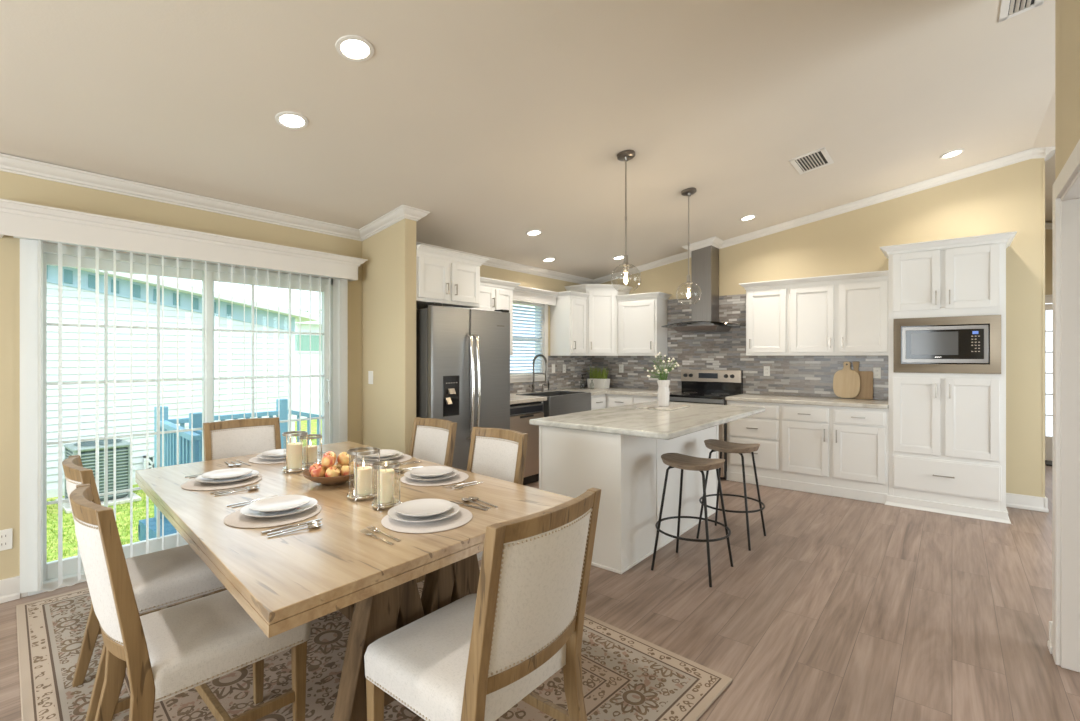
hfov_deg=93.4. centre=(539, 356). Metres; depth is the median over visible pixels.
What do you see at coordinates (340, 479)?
fruit bowl
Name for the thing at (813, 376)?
tile backsplash
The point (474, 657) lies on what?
dining chair
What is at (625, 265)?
socket
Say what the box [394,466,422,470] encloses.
spoon
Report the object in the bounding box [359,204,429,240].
trim
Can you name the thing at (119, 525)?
grass
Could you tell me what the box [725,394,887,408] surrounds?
countertop
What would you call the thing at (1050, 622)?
baseboard
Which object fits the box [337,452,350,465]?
apple
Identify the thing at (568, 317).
upper cabinet
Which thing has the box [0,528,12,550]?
wall outlet
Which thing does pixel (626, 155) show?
pendant light
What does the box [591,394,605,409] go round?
base cabinet
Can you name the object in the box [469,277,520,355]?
upper cabinet
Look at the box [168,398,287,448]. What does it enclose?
deck railing
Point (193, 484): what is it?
placemat
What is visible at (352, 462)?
apple
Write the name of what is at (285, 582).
dining table
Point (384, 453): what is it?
salad plate
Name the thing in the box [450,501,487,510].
knife
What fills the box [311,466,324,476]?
apple
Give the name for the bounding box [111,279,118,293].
vent
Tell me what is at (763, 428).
base cabinet
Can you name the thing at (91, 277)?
vent
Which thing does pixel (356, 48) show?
recessed light
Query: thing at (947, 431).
tall cabinet
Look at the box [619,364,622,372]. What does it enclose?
wall outlet
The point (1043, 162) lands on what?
trim
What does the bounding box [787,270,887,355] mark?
upper cabinet
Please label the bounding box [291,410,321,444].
deck railing
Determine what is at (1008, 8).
ceiling vent
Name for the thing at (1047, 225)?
trim
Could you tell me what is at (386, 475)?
pillar candle
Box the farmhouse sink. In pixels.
[516,391,590,416]
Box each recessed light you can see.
[275,111,308,128]
[335,35,373,61]
[526,229,541,235]
[542,257,555,261]
[612,255,623,259]
[740,214,755,220]
[940,149,963,158]
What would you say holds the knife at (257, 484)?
on the dining table
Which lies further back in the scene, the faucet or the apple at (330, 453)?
the faucet
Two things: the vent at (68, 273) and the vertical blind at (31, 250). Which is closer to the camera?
the vertical blind at (31, 250)
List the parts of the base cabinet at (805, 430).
drawer, door, board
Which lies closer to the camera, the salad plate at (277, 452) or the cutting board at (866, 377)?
the salad plate at (277, 452)
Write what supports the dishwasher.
on the floor
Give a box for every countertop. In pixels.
[510,387,678,403]
[529,401,764,439]
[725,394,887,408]
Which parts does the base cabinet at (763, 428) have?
board, drawer, drawer, drawer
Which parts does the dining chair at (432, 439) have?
leg, nailhead trim, backrest, rail, leg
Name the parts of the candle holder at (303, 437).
post, plate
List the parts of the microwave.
door glass, door frame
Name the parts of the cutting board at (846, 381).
handle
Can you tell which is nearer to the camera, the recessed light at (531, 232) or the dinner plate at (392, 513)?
the dinner plate at (392, 513)
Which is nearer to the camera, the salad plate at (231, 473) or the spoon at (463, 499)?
the spoon at (463, 499)
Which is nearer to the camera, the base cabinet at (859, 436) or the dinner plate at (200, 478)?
the dinner plate at (200, 478)
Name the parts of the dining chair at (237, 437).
leg, rail, nailhead trim, backrest, leg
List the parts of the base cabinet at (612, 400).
drawer, drawer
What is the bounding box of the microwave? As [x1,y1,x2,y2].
[893,315,1000,373]
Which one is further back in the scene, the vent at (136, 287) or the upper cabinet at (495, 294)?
the vent at (136, 287)
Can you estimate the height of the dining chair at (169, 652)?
0.950 m
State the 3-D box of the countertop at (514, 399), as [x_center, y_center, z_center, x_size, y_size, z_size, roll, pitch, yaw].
[0.515,0.465,6.061,1.422,0.040,2.539,0,0,39]
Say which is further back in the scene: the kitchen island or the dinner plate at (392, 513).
the kitchen island
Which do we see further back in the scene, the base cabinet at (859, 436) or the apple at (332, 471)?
the base cabinet at (859, 436)
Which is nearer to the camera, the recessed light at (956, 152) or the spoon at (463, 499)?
the spoon at (463, 499)
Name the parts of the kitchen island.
shoe moulding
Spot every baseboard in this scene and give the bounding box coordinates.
[0,576,19,603]
[1006,493,1047,511]
[1048,621,1051,653]
[1049,621,1051,641]
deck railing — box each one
[154,406,200,518]
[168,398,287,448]
[189,412,201,461]
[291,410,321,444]
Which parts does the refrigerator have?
freezer door, ice lever, water lever, handle, handle, fridge door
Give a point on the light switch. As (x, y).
(370, 373)
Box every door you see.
[20,239,335,597]
[1045,294,1051,460]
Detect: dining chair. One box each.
[62,455,246,720]
[69,484,310,720]
[203,417,280,460]
[364,488,600,720]
[409,417,456,466]
[416,427,527,582]
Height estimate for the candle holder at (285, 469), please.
0.205 m
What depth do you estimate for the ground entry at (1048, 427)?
10.46 m
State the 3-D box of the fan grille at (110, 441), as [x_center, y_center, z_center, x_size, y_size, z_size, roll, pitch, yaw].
[-5.989,1.164,6.906,0.500,0.020,0.500,0,0,39]
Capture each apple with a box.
[309,463,322,473]
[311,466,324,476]
[321,455,335,467]
[323,451,336,458]
[325,466,339,476]
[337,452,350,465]
[340,465,353,475]
[346,461,357,467]
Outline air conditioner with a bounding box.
[64,439,129,500]
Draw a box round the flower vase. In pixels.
[643,352,678,405]
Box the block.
[143,455,153,468]
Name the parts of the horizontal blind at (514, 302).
rail, ladder cord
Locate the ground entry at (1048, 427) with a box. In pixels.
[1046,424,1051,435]
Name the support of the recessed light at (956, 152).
in the ceiling
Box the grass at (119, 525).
[47,486,153,559]
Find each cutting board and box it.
[833,362,859,397]
[852,362,872,398]
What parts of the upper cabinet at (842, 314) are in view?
door, crown moulding, door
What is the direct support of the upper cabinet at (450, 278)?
attached to the wall at (15, 187)
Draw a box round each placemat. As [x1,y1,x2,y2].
[181,474,261,490]
[224,504,320,527]
[249,456,285,463]
[353,454,411,464]
[381,507,471,532]
[400,471,468,485]
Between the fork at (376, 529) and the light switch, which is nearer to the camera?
the fork at (376, 529)
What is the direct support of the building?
on the ground at (72, 552)
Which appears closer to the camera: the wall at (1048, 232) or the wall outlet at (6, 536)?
the wall outlet at (6, 536)
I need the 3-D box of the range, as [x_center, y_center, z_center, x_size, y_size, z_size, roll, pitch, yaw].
[1.917,0.757,6.064,0.750,1.185,0.732,0,0,39]
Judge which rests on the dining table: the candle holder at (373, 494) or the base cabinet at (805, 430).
the candle holder at (373, 494)
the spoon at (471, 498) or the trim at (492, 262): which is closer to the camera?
the spoon at (471, 498)
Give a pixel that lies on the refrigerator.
(463, 354)
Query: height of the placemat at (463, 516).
0.004 m
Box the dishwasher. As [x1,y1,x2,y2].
[510,402,543,484]
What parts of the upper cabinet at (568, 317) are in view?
crown moulding, door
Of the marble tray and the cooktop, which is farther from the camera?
the cooktop
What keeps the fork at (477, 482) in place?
on the dining table
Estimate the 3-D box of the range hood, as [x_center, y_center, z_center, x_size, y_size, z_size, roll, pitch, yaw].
[1.986,-0.858,6.165,0.930,1.106,0.500,0,0,39]
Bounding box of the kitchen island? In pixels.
[539,425,718,573]
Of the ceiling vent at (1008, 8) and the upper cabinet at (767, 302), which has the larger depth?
the upper cabinet at (767, 302)
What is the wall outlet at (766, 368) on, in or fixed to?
attached to the tile backsplash
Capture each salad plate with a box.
[201,468,252,479]
[248,495,309,512]
[262,449,285,456]
[362,449,398,457]
[395,499,452,516]
[409,466,453,477]
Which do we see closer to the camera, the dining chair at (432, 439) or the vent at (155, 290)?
the dining chair at (432, 439)
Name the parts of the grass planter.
pot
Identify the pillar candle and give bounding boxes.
[287,438,301,467]
[303,441,316,461]
[355,460,371,493]
[377,464,393,502]
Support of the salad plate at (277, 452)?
on the dinner plate at (261, 456)
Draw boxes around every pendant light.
[611,150,640,290]
[677,187,696,302]
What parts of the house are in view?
skirting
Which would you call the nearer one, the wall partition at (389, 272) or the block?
the wall partition at (389, 272)
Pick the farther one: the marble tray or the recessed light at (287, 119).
the marble tray
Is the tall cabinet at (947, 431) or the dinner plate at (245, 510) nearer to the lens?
the dinner plate at (245, 510)
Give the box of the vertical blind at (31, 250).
[13,236,348,592]
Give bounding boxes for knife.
[210,484,259,493]
[261,518,322,533]
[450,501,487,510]
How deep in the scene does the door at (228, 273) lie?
3.50 m
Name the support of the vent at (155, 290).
attached to the house
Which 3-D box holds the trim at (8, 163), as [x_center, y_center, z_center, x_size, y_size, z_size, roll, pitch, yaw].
[-3.126,-1.075,2.625,0.078,0.082,4.948,0,0,39]
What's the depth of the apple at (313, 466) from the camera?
2.44 m
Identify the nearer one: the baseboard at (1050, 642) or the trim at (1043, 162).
the baseboard at (1050, 642)
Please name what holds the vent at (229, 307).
attached to the house
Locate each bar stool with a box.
[651,453,733,586]
[696,439,765,550]
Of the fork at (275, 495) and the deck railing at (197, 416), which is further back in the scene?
the deck railing at (197, 416)
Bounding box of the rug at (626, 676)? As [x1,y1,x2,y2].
[16,567,731,720]
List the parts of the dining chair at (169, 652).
rail, nailhead trim, backrest, leg, rail, leg, seat, seat nailhead trim, leg, leg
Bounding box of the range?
[669,369,742,478]
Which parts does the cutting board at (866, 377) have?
handle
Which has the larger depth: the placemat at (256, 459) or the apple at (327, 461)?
the placemat at (256, 459)
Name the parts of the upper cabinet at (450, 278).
door, crown moulding, door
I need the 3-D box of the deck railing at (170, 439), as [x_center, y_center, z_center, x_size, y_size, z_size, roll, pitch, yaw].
[-3.094,0.990,4.345,1.384,1.040,0.096,0,0,43]
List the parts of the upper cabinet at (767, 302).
crown moulding, door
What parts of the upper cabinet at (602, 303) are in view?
crown moulding, door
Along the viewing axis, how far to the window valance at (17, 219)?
3.28 m
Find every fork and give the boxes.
[226,495,276,506]
[359,529,393,544]
[366,526,400,541]
[444,481,476,487]
[450,482,482,488]
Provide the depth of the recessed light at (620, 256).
6.37 m
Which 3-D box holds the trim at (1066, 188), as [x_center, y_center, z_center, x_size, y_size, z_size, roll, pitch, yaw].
[1.940,0.291,1.710,0.150,2.158,1.470,0,0,39]
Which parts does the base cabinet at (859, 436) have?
drawer, door, board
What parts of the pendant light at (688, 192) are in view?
rod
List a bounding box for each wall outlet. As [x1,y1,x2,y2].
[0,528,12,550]
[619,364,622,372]
[764,366,769,375]
[873,367,880,378]
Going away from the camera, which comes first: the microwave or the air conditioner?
the microwave
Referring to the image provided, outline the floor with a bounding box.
[0,464,1079,720]
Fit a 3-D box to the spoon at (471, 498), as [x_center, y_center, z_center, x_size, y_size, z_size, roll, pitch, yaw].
[-0.236,0.605,2.116,0.178,0.009,0.034,0,0,45]
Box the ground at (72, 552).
[47,419,321,561]
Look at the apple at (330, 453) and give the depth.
2.48 m
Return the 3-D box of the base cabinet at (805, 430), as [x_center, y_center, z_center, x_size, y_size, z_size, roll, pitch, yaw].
[2.858,0.928,5.371,0.465,0.883,0.651,0,0,39]
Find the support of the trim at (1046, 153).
attached to the wall at (1008, 198)
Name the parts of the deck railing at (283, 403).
rail, post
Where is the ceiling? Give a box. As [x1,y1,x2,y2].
[0,0,1054,278]
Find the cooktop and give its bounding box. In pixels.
[670,391,738,398]
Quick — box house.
[47,265,318,497]
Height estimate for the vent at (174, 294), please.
0.205 m
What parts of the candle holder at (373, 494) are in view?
post, post, plate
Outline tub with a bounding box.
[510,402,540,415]
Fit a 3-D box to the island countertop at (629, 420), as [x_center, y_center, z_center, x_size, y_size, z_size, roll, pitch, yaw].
[0.959,0.470,4.081,1.075,0.040,1.980,0,0,39]
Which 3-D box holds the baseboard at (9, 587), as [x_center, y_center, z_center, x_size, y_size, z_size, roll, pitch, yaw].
[-3.826,1.307,1.803,0.024,0.125,2.788,0,0,39]
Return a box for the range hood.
[661,236,745,332]
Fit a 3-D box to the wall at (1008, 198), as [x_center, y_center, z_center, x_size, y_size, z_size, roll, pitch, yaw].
[2.647,-0.234,6.040,4.755,3.208,0.120,0,0,39]
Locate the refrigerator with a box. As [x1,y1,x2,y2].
[416,302,509,470]
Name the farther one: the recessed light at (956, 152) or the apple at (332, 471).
the recessed light at (956, 152)
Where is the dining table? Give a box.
[135,441,573,720]
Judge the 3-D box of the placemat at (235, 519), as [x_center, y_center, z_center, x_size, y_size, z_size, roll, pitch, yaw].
[-1.028,0.607,1.971,0.335,0.004,0.335,0,0,44]
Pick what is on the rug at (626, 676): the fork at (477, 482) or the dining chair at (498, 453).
the dining chair at (498, 453)
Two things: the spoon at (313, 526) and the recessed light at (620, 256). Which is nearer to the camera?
the spoon at (313, 526)
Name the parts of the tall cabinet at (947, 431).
door, door, drawer, moulding, crown moulding, door, door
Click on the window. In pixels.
(544, 349)
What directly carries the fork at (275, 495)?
on the dining table
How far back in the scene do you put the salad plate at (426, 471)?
2.56 m
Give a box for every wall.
[0,171,579,579]
[601,158,1043,496]
[1045,222,1051,294]
[1055,0,1079,179]
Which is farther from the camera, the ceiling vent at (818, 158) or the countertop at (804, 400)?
the countertop at (804, 400)
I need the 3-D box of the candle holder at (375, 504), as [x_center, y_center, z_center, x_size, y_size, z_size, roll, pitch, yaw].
[-0.625,0.522,2.066,0.116,0.175,0.120,0,0,5]
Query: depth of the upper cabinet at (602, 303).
6.82 m
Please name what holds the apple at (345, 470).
in the fruit bowl
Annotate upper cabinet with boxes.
[416,244,488,308]
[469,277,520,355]
[550,291,589,355]
[564,284,632,355]
[615,292,671,355]
[739,279,788,355]
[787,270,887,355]
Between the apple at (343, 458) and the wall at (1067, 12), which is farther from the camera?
the apple at (343, 458)
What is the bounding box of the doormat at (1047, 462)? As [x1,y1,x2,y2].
[1045,460,1051,465]
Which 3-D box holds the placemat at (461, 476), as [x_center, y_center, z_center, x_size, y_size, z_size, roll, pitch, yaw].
[-0.527,0.607,2.556,0.335,0.004,0.335,0,0,42]
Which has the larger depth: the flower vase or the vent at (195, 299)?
the vent at (195, 299)
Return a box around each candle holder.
[282,431,308,473]
[299,434,321,465]
[347,447,379,501]
[371,461,400,510]
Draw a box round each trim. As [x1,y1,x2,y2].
[0,153,361,240]
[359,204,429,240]
[416,242,592,283]
[592,147,1054,283]
[1042,161,1044,496]
[1045,223,1051,228]
[1052,139,1079,671]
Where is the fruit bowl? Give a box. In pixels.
[302,465,358,484]
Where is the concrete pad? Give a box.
[55,493,140,513]
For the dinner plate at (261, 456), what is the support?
on the placemat at (256, 459)
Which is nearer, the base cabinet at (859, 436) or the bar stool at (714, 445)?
the bar stool at (714, 445)
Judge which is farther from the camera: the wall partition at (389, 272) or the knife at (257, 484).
the wall partition at (389, 272)
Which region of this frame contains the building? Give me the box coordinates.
[295,312,321,418]
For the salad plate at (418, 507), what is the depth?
1.95 m
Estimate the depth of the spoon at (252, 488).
2.29 m
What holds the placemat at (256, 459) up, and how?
on the dining table
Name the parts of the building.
pane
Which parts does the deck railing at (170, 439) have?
post, rail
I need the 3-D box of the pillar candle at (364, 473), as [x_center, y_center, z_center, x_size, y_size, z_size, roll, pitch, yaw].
[-0.766,0.519,2.209,0.072,0.136,0.072,0,0,39]
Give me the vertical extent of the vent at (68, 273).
0.205 m
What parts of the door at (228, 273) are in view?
fixed panel, sliding panel, handle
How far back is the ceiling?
2.94 m
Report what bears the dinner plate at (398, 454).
on the placemat at (404, 457)
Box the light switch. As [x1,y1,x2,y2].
[368,371,372,383]
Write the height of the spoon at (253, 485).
0.009 m
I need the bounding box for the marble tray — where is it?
[636,404,689,410]
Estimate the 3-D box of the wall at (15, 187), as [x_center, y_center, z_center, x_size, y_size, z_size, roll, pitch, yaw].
[-1.036,0.133,5.380,0.140,2.475,12.140,0,0,39]
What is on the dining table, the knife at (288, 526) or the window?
the knife at (288, 526)
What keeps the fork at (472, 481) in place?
on the dining table
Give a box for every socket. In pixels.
[621,255,630,271]
[685,274,692,287]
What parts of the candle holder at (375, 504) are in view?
post, plate, post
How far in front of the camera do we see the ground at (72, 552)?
6.11 m
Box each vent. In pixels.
[64,269,72,283]
[88,274,94,288]
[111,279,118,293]
[133,284,139,297]
[154,289,160,301]
[173,293,179,305]
[193,297,198,309]
[227,305,232,316]
[789,147,833,174]
[998,0,1043,22]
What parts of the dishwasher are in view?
control panel, kick plate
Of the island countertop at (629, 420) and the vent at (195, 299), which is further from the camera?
the vent at (195, 299)
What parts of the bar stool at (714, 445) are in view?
leg, leg, seat, leg, leg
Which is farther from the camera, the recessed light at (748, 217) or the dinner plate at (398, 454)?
the recessed light at (748, 217)
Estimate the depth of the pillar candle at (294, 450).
2.68 m
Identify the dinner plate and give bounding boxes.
[195,470,258,483]
[240,497,316,517]
[257,453,285,459]
[357,452,402,460]
[388,502,459,522]
[404,469,458,480]
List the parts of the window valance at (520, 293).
valance crown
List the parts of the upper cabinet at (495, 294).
door, crown moulding, door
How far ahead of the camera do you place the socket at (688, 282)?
4.49 m
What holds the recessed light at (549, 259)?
in the ceiling
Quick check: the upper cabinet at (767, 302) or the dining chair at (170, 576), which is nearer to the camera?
the dining chair at (170, 576)
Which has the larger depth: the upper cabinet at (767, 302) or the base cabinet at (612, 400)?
the base cabinet at (612, 400)
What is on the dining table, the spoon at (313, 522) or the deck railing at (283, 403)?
the spoon at (313, 522)
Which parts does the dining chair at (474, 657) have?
leg, seat nailhead trim, seat, leg, rail, backrest, nailhead trim, rail, leg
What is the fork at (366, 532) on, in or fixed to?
on the dining table
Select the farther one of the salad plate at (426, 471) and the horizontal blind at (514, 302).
the horizontal blind at (514, 302)
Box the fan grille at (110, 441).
[74,439,121,445]
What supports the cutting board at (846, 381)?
on the countertop at (804, 400)
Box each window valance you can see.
[0,199,367,280]
[513,286,557,305]
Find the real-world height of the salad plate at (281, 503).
0.021 m
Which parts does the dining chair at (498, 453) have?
leg, seat, backrest, nailhead trim, rail, leg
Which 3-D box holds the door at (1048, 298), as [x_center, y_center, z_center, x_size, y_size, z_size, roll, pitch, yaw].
[6.908,0.281,6.484,1.100,2.182,0.128,0,0,39]
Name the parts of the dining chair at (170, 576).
backrest, rail, leg, leg, seat, seat nailhead trim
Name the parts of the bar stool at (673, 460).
leg, leg, seat, leg, leg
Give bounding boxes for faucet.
[529,354,547,392]
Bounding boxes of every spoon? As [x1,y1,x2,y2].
[214,487,258,495]
[215,485,258,494]
[267,521,320,534]
[267,524,321,537]
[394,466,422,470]
[462,498,490,508]
[469,497,497,507]
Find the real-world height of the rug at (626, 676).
0.012 m
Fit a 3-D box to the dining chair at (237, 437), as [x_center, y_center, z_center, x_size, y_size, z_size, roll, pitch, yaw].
[-1.737,0.882,3.102,0.606,0.950,0.446,0,0,45]
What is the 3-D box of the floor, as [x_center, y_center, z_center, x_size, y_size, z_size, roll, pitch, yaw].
[1.653,1.420,3.203,7.060,0.100,12.140,0,0,39]
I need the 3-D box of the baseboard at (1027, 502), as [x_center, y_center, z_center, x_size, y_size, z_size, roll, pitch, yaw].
[4.347,1.307,4.571,0.305,0.125,0.024,0,0,39]
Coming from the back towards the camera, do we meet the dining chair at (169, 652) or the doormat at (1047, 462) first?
the doormat at (1047, 462)
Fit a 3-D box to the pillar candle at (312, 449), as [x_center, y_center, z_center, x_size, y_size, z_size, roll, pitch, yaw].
[-1.289,0.529,2.858,0.072,0.116,0.072,0,0,39]
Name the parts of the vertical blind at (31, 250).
bead chain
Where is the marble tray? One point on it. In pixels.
(670, 407)
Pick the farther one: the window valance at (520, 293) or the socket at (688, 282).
the window valance at (520, 293)
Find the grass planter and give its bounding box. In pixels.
[587,366,609,388]
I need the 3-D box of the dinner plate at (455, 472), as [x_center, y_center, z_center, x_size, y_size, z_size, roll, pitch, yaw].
[-0.541,0.593,2.541,0.268,0.023,0.268,0,0,42]
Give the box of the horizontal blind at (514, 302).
[510,301,542,375]
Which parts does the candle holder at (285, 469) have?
post, plate, post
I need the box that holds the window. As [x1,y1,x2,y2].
[510,304,547,382]
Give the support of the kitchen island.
on the floor
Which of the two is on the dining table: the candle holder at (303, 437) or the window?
the candle holder at (303, 437)
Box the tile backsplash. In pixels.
[510,294,887,399]
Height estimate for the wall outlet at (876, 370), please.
0.115 m
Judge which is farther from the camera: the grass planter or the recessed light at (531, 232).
the grass planter
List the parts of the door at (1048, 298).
casing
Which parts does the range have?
oven door, control panel, storage drawer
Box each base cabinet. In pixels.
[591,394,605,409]
[606,394,657,407]
[726,400,779,487]
[780,403,830,495]
[831,406,887,503]
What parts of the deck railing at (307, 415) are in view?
rail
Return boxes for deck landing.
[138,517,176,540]
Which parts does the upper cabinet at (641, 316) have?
door, crown moulding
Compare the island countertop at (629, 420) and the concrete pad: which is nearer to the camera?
the island countertop at (629, 420)
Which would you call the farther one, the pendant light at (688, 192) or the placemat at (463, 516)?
the pendant light at (688, 192)
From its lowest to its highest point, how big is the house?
4.048 m
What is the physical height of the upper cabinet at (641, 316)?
0.805 m
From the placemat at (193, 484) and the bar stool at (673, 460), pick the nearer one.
the placemat at (193, 484)
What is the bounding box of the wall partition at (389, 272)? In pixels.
[362,218,415,454]
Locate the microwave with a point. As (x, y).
(957, 344)
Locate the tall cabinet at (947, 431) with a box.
[880,231,1016,523]

